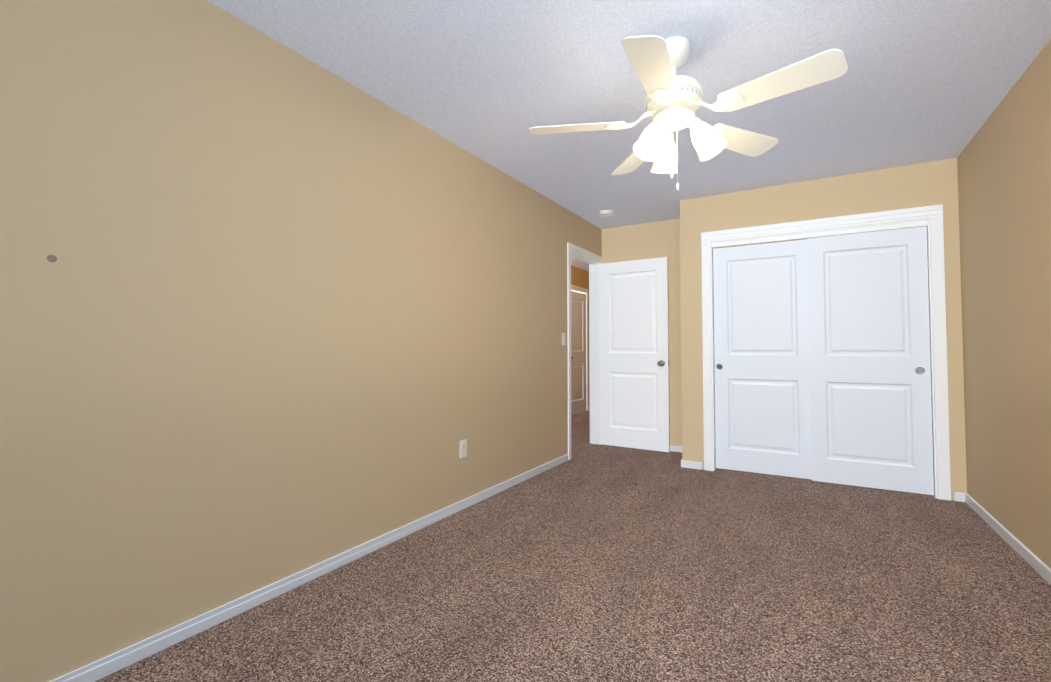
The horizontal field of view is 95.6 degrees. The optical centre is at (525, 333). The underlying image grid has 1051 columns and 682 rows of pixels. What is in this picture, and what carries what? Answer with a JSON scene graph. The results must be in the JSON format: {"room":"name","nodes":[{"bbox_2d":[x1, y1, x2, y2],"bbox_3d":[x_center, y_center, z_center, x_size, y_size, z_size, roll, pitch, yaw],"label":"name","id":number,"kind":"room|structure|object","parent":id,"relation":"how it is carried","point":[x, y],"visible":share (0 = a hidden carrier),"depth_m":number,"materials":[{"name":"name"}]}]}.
{"room":"empty bedroom","nodes":[
{"label":"empty bedroom","id":0,"kind":"room"},
{"bbox_2d":[0,0,601,681],"bbox_3d":[0.303,0.002,4.558,0.120,2.430,9.720,-1,-2,31],"label":"wall","id":1,"kind":"structure","parent":0,"point":[276,312],"depth_m":1.90,"materials":[{"name":"beige paint"}]},
{"bbox_2d":[47,255,56,261],"bbox_3d":[-1.458,-0.230,1.467,0.001,0.024,0.024,-1,-2,31],"label":"decal","id":2,"kind":"object","parent":1,"relation":"attached to","point":[51,258],"visible":1,"depth_m":1.47,"materials":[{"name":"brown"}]},
{"bbox_2d":[49,454,567,681],"bbox_3d":[-0.824,1.120,2.482,0.017,0.062,4.828,-1,-2,31],"label":"baseboard","id":3,"kind":"structure","parent":1,"relation":"attached to","point":[101,668],"depth_m":1.99,"materials":[{"name":"white wood"}]},
{"bbox_2d":[460,439,466,457],"bbox_3d":[-0.416,0.774,3.192,0.007,0.115,0.070,-1,-2,31],"label":"electrical outlet","id":4,"kind":"object","parent":1,"relation":"attached to","point":[463,448],"visible":1,"depth_m":3.19,"materials":[{"name":"white plastic"}]},
{"bbox_2d":[562,333,565,344],"bbox_3d":[0.369,0.057,4.535,0.017,0.115,0.070,-1,-2,31],"label":"light switch","id":5,"kind":"object","parent":1,"relation":"attached to","point":[563,338],"visible":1,"depth_m":4.53,"materials":[{"name":"white plastic"}]},
{"bbox_2d":[567,243,602,459],"bbox_3d":[0.586,0.179,5.036,0.156,2.107,0.924,-1,-2,31],"label":"door frame","id":6,"kind":"structure","parent":1,"relation":"attached to","point":[594,366],"depth_m":5.35,"materials":[{"name":"white wood"}]},
{"bbox_2d":[599,257,669,451],"bbox_3d":[1.149,0.221,5.113,0.776,2.005,0.167,-1,-2,33],"label":"entry door","id":7,"kind":"structure","parent":6,"relation":"in","point":[634,352],"depth_m":5.08,"materials":[{"name":"white painted wood"},{"name":"satin nickel"}]},
{"bbox_2d":[95,410,1050,681],"bbox_3d":[1.060,1.252,4.070,4.480,0.100,9.720,-1,-2,31],"label":"floor","id":8,"kind":"structure","parent":0,"point":[593,562],"depth_m":2.06,"materials":[{"name":"carpet"}]},
{"bbox_2d":[571,265,589,405],"bbox_3d":[-0.022,0.067,6.562,0.120,2.430,6.600,-1,-2,31],"label":"wall","id":9,"kind":"structure","parent":0,"point":[579,277],"depth_m":8.14,"materials":[{"name":"brown paint"}]},
{"bbox_2d":[571,291,585,413],"bbox_3d":[0.838,0.314,7.917,0.167,2.000,0.762,-1,-2,31],"label":"hall door","id":10,"kind":"structure","parent":9,"relation":"in","point":[578,351],"depth_m":7.96,"materials":[{"name":"white wood"}]},
{"bbox_2d":[571,285,588,410],"bbox_3d":[0.804,0.273,7.938,0.136,2.108,0.936,-1,-2,31],"label":"door frame","id":11,"kind":"structure","parent":9,"relation":"attached to","point":[579,289],"depth_m":8.26,"materials":[{"name":"white wood"}]},
{"bbox_2d":[207,0,1050,270],"bbox_3d":[1.060,-1.276,4.152,4.480,0.100,9.720,-1,-2,31],"label":"ceiling","id":12,"kind":"structure","parent":0,"point":[491,82],"depth_m":2.37,"materials":[{"name":"white paint"}]},
{"bbox_2d":[600,210,612,216],"bbox_3d":[0.806,-1.186,4.741,0.136,0.043,0.136,-1,-2,31],"label":"smoke detector","id":13,"kind":"object","parent":12,"relation":"attached to","point":[606,213],"visible":1,"depth_m":4.70,"materials":[{"name":"white plastic"}]},
{"bbox_2d":[529,35,847,190],"bbox_3d":[0.655,-0.962,2.098,1.258,0.662,1.225,-1,-2,31],"label":"ceiling fan","id":14,"kind":"object","parent":12,"relation":"hanging from","point":[673,101],"visible":1,"depth_m":2.02,"materials":[{"name":"beige"}]},
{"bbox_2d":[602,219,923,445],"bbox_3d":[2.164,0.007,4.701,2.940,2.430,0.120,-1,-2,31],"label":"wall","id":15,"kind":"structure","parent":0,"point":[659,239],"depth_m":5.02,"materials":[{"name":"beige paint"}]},
{"bbox_2d":[670,445,681,452],"bbox_3d":[1.300,1.204,5.093,1.014,0.062,0.017,-1,-2,31],"label":"baseboard","id":16,"kind":"structure","parent":15,"relation":"attached to","point":[672,448],"depth_m":4.94,"materials":[{"name":"white wood"}]},
{"bbox_2d":[680,158,966,499],"bbox_3d":[2.278,-0.019,3.902,1.930,2.430,0.120,-1,-2,31],"label":"wall","id":17,"kind":"structure","parent":0,"point":[917,185],"depth_m":3.80,"materials":[{"name":"beige paint"}]},
{"bbox_2d":[681,460,692,467],"bbox_3d":[1.563,1.187,4.561,0.020,0.062,0.619,-1,-2,31],"label":"baseboard","id":18,"kind":"structure","parent":17,"relation":"attached to","point":[685,464],"depth_m":4.27,"materials":[{"name":"white wood"}]},
{"bbox_2d":[713,239,811,478],"bbox_3d":[2.020,0.212,4.074,0.757,1.955,0.034,-1,-2,31],"label":"closet door","id":19,"kind":"structure","parent":17,"relation":"in","point":[762,375],"depth_m":4.06,"materials":[{"name":"white wood"}]},
{"bbox_2d":[701,204,950,500],"bbox_3d":[2.321,0.185,3.870,1.520,2.020,0.120,-1,-2,31],"label":"door frame","id":20,"kind":"structure","parent":17,"relation":"attached to","point":[889,226],"depth_m":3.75,"materials":[{"name":"white wood"}]},
{"bbox_2d":[807,226,933,494],"bbox_3d":[2.627,0.199,3.671,0.757,1.955,0.034,-1,-2,31],"label":"closet door","id":21,"kind":"structure","parent":17,"relation":"in","point":[870,369],"depth_m":3.65,"materials":[{"name":"white wood"}]},
{"bbox_2d":[957,39,1050,568],"bbox_3d":[1.988,-0.100,1.397,0.120,2.430,5.990,-1,-2,31],"label":"wall","id":22,"kind":"structure","parent":0,"point":[1004,176],"depth_m":2.55,"materials":[{"name":"beige paint"}]},
{"bbox_2d":[957,492,1050,584],"bbox_3d":[1.763,1.076,1.123,0.034,0.062,5.124,-1,-2,31],"label":"baseboard","id":23,"kind":"structure","parent":22,"relation":"attached to","point":[1022,550],"depth_m":2.59,"materials":[{"name":"white wood"}]}
]}

